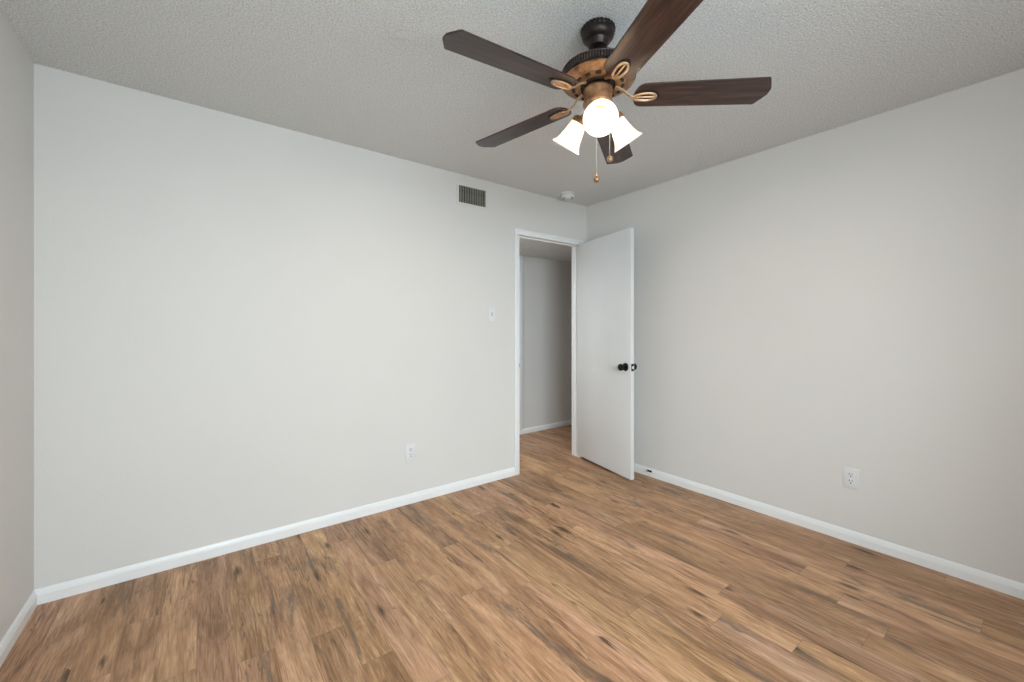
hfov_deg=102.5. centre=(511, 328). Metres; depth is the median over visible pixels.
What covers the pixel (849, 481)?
receptacle
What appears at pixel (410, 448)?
wall outlet
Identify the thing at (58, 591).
baseboard
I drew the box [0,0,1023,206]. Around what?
ceiling
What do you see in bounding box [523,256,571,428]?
wall
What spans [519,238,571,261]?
ceiling
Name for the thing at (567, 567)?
floor
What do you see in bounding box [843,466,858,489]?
wall outlet
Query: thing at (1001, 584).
baseboard
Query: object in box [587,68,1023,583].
wall
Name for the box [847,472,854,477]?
receptacle
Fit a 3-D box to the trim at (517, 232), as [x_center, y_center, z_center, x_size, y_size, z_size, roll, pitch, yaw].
[0.358,0.193,3.740,0.847,2.098,0.016,0,0,-37]
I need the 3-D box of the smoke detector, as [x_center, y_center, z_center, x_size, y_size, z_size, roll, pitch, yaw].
[0.496,-1.175,3.644,0.132,0.046,0.132,0,0,-37]
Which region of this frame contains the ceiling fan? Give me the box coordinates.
[442,0,771,182]
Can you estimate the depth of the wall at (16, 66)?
1.67 m
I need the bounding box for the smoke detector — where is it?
[560,191,574,199]
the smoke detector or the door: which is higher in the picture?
the smoke detector
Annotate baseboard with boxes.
[0,591,36,666]
[34,467,514,604]
[520,420,571,434]
[634,463,1023,599]
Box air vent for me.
[456,182,487,210]
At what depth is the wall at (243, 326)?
2.31 m
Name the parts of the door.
knob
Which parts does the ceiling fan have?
blade, blade, lamp shade, lamp arm, lamp arm, plate, bulb, lamp shade, blade, lamp shade, blade, blade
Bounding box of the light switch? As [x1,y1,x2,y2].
[488,307,495,320]
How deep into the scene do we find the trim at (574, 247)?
4.01 m
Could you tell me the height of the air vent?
0.174 m
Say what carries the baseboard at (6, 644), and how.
attached to the wall at (16, 66)
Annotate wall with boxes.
[0,10,33,641]
[34,63,586,589]
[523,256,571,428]
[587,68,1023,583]
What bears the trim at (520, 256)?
attached to the wall at (547, 283)
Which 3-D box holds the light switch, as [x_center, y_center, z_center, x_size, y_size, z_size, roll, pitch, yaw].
[-0.160,-0.119,3.346,0.070,0.115,0.020,0,0,-37]
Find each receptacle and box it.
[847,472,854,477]
[847,479,854,484]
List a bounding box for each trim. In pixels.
[514,228,583,474]
[519,235,579,456]
[519,255,522,429]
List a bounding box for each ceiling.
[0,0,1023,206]
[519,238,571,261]
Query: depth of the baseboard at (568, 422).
5.07 m
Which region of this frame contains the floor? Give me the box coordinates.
[0,424,1023,681]
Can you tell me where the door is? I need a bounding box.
[578,228,636,479]
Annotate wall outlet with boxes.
[406,443,415,461]
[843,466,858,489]
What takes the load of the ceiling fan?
hanging from the ceiling at (379, 76)

